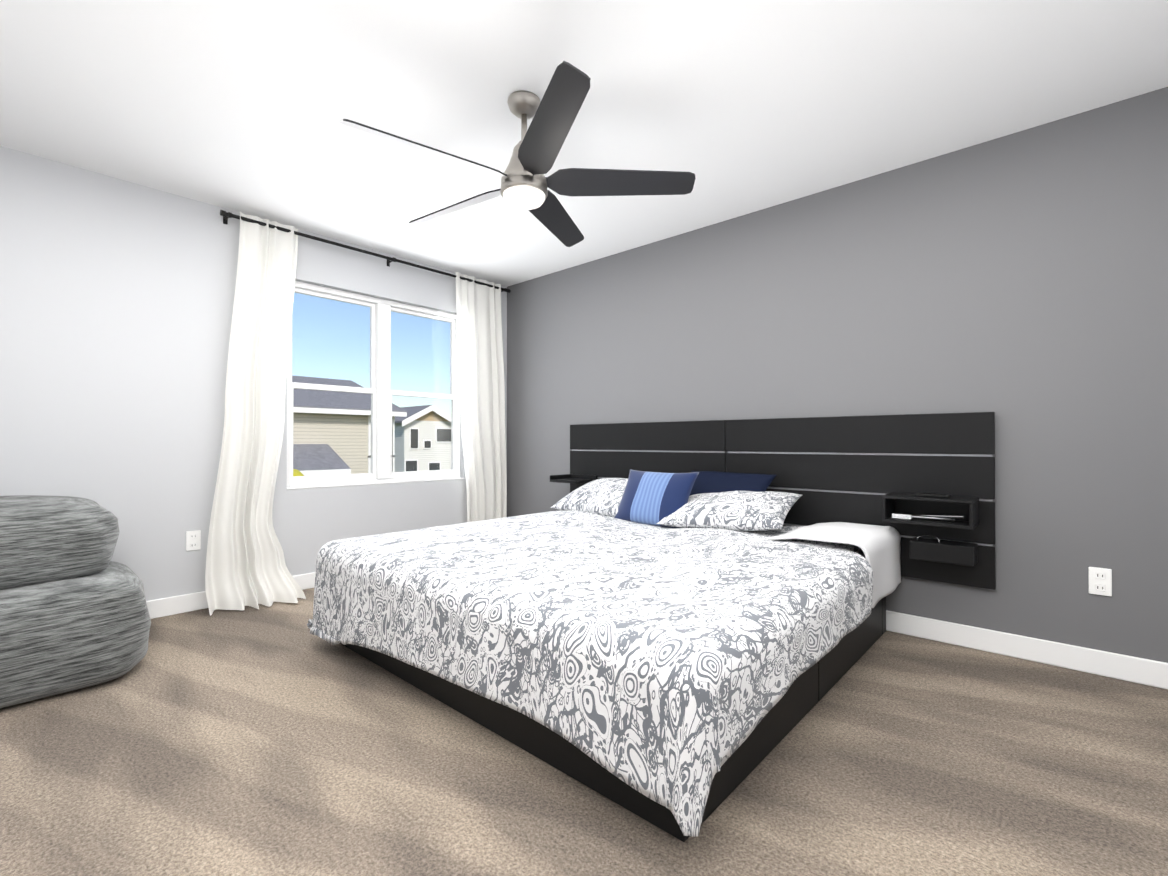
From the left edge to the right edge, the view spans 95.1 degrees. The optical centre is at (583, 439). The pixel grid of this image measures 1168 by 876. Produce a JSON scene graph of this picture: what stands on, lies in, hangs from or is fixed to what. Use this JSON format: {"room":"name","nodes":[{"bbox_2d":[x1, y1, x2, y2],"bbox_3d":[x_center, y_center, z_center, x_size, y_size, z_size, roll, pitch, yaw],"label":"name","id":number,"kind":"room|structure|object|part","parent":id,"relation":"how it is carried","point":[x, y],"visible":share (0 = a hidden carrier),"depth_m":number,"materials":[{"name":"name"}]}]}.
{"room":"bedroom","nodes":[
{"label":"bedroom","id":0,"kind":"room"},
{"bbox_2d":[0,146,506,600],"bbox_3d":[-2.095,-0.202,3.529,0.150,2.440,3.950,0,0,42],"label":"wall","id":1,"kind":"structure","parent":0,"point":[116,302],"depth_m":3.00,"materials":[{"name":"grey paint"}]},
{"bbox_2d":[186,530,200,550],"bbox_3d":[-2.313,0.601,3.162,0.010,0.116,0.072,0,0,42],"label":"outlet","id":2,"kind":"object","parent":1,"relation":"attached to","point":[193,540],"visible":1,"depth_m":3.16,"materials":[{"name":"white plastic"}]},
{"bbox_2d":[146,572,315,618],"bbox_3d":[-2.029,0.965,3.469,0.020,0.105,3.900,0,0,42],"label":"baseboard","id":3,"kind":"structure","parent":1,"relation":"attached to","point":[157,608],"depth_m":3.12,"materials":[{"name":"white wood"}]},
{"bbox_2d":[220,210,510,292],"bbox_3d":[-1.455,-1.351,4.049,0.111,0.060,2.234,0,0,42],"label":"curtain rod","id":4,"kind":"object","parent":1,"relation":"attached to","point":[225,215],"visible":0.92,"depth_m":3.77,"materials":[{"name":"black metal"}]},
{"bbox_2d":[205,211,305,615],"bbox_3d":[-1.975,-0.194,3.248,0.282,2.395,0.516,0,0,42],"label":"curtain","id":5,"kind":"object","parent":4,"relation":"hanging from","point":[245,563],"visible":1,"depth_m":3.31,"materials":[{"name":"white fabric"}]},
{"bbox_2d":[456,272,506,521],"bbox_3d":[-0.866,-0.185,4.595,0.127,2.395,0.540,0,0,42],"label":"curtain","id":6,"kind":"object","parent":4,"relation":"hanging from","point":[479,323],"visible":0.83,"depth_m":4.63,"materials":[{"name":"white fabric"}]},
{"bbox_2d":[287,281,463,489],"bbox_3d":[-1.553,-0.369,4.119,0.135,1.420,1.410,0,0,42],"label":"window unit","id":7,"kind":"structure","parent":1,"relation":"in","point":[380,391],"depth_m":4.09,"materials":[{"name":"white plastic"}]},
{"bbox_2d":[0,588,1167,875],"bbox_3d":[-0.388,1.068,1.980,5.050,0.120,4.550,0,0,42],"label":"floor","id":8,"kind":"structure","parent":0,"point":[276,738],"depth_m":1.57,"materials":[{"name":"carpet"}]},
{"bbox_2d":[0,495,150,707],"bbox_3d":[-2.570,0.633,2.136,0.957,0.752,1.237,0,0,42],"label":"lounger","id":9,"kind":"object","parent":8,"relation":"on","point":[74,613],"visible":1,"depth_m":2.14,"materials":[{"name":"fabric"}]},
{"bbox_2d":[307,469,900,841],"bbox_3d":[0.134,0.602,2.675,2.210,0.821,2.131,0,0,42],"label":"bed","id":10,"kind":"object","parent":8,"relation":"on","point":[678,655],"visible":1,"depth_m":1.79,"materials":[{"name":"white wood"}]},
{"bbox_2d":[550,478,627,516],"bbox_3d":[0.186,0.394,3.641,0.740,0.180,0.500,0,19,45],"label":"pillow","id":11,"kind":"object","parent":10,"relation":"on","point":[606,497],"depth_m":3.53,"materials":[{"name":"white fabric"}]},
{"bbox_3d":[0.192,0.863,2.713,1.950,0.300,1.995,0,0,42],"label":"frame","id":12,"kind":"part","parent":10,"relation":"part of","materials":[{"name":"black wood"}]},
{"bbox_2d":[657,491,801,530],"bbox_3d":[0.826,0.400,3.037,0.700,0.170,0.480,-4,13,35],"label":"pillow","id":13,"kind":"object","parent":10,"relation":"on","point":[712,510],"depth_m":2.92,"materials":[{"name":"white fabric"}]},
{"bbox_3d":[0.201,0.650,2.724,1.890,0.225,1.960,0,0,42],"label":"mattress","id":14,"kind":"part","parent":10,"relation":"part of","materials":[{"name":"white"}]},
{"bbox_2d":[0,0,1167,286],"bbox_3d":[-0.388,-1.492,1.996,5.050,0.120,4.550,0,0,42],"label":"ceiling","id":15,"kind":"structure","parent":0,"point":[738,108],"depth_m":2.22,"materials":[{"name":"white paint"}]},
{"bbox_2d":[339,61,695,246],"bbox_3d":[-0.295,-1.206,2.263,1.365,0.446,1.379,0,0,42],"label":"ceiling fan","id":16,"kind":"object","parent":15,"relation":"hanging from","point":[526,183],"visible":1,"depth_m":2.20,"materials":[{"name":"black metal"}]},
{"bbox_3d":[-0.564,-1.087,2.026,0.213,0.059,0.667,0,0,42],"label":"blade","id":17,"kind":"part","parent":16,"relation":"part of","materials":[{"name":"black wood"}]},
{"bbox_3d":[-0.569,-1.084,2.476,0.671,0.059,0.178,0,0,42],"label":"blade","id":18,"kind":"part","parent":16,"relation":"part of","materials":[{"name":"black wood"}]},
{"bbox_3d":[-0.253,-1.229,2.256,0.198,0.401,0.198,0,0,42],"label":"motor","id":19,"kind":"part","parent":16,"relation":"part of","materials":[{"name":"silver metal"}]},
{"bbox_3d":[-0.131,-1.088,1.882,0.614,0.059,0.380,0,0,42],"label":"blade","id":20,"kind":"part","parent":16,"relation":"part of","materials":[{"name":"black wood"}]},
{"bbox_3d":[-0.145,-1.083,2.631,0.341,0.059,0.630,0,0,42],"label":"blade","id":21,"kind":"part","parent":16,"relation":"part of","materials":[{"name":"black wood"}]},
{"bbox_3d":[0.141,-1.085,2.262,0.531,0.059,0.502,0,0,42],"label":"blade","id":22,"kind":"part","parent":16,"relation":"part of","materials":[{"name":"black wood"}]},
{"bbox_2d":[507,87,1167,662],"bbox_3d":[0.986,-0.202,3.509,4.750,2.440,0.150,0,0,42],"label":"wall","id":23,"kind":"structure","parent":0,"point":[1017,283],"depth_m":2.61,"materials":[{"name":"grey paint"}]},
{"bbox_2d":[550,412,995,589],"bbox_3d":[0.834,0.294,3.345,2.750,0.835,0.288,0,0,42],"label":"headboard","id":24,"kind":"object","parent":23,"relation":"attached to","point":[934,505],"visible":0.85,"depth_m":2.88,"materials":[{"name":"black wood"}]},
{"bbox_2d":[550,474,596,483],"bbox_3d":[-0.082,0.307,4.147,0.275,0.050,0.250,0,0,42],"label":"shelf","id":25,"kind":"object","parent":24,"relation":"attached to","point":[566,478],"depth_m":4.16,"materials":[{"name":"black wood"}]},
{"bbox_3d":[1.693,0.485,2.624,0.096,0.026,0.006,0,0,42],"label":"box handle","id":26,"kind":"part","parent":24,"relation":"part of","materials":[{"name":"silver metal"}]},
{"bbox_2d":[882,493,978,529],"bbox_3d":[1.675,0.342,2.586,0.365,0.130,0.210,0,0,42],"label":"shelf","id":27,"kind":"object","parent":24,"relation":"attached to","point":[949,510],"depth_m":2.58,"materials":[{"name":"black wood"}]},
{"bbox_2d":[886,610,1167,689],"bbox_3d":[0.929,0.965,3.438,4.450,0.105,0.020,0,0,42],"label":"baseboard","id":28,"kind":"structure","parent":23,"relation":"attached to","point":[1148,672],"depth_m":2.42,"materials":[{"name":"white wood"}]},
{"bbox_2d":[1089,567,1111,596],"bbox_3d":[2.212,0.610,2.287,0.072,0.116,0.010,0,0,42],"label":"outlet","id":29,"kind":"object","parent":23,"relation":"attached to","point":[1100,581],"visible":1,"depth_m":2.29,"materials":[{"name":"white plastic"}]},
{"label":"outside","id":30,"kind":"structure","parent":0,"visible":0},
{"label":"lawn","id":31,"kind":"structure","parent":30,"visible":0},
{"bbox_2d":[293,469,303,475],"bbox_3d":[-6.524,2.546,11.788,1.587,3.828,1.875,0,0,42],"label":"tree","id":32,"kind":"object","parent":31,"relation":"on","point":[296,472],"depth_m":11.87,"materials":[{"name":"yellow plant"}]},
{"bbox_2d":[292,375,406,475],"bbox_3d":[-15.464,1.007,14.456,10.050,6.939,19.059,0,0,42],"label":"house","id":33,"kind":"structure","parent":31,"relation":"on","point":[358,407],"depth_m":17.62,"materials":[{"name":"beige"}]},
{"bbox_2d":[395,405,450,471],"bbox_3d":[-12.459,1.303,34.439,9.720,6.596,3.860,0,0,42],"label":"house","id":34,"kind":"structure","parent":31,"relation":"on","point":[410,461],"depth_m":31.17,"materials":[{"name":"white"}]}
]}

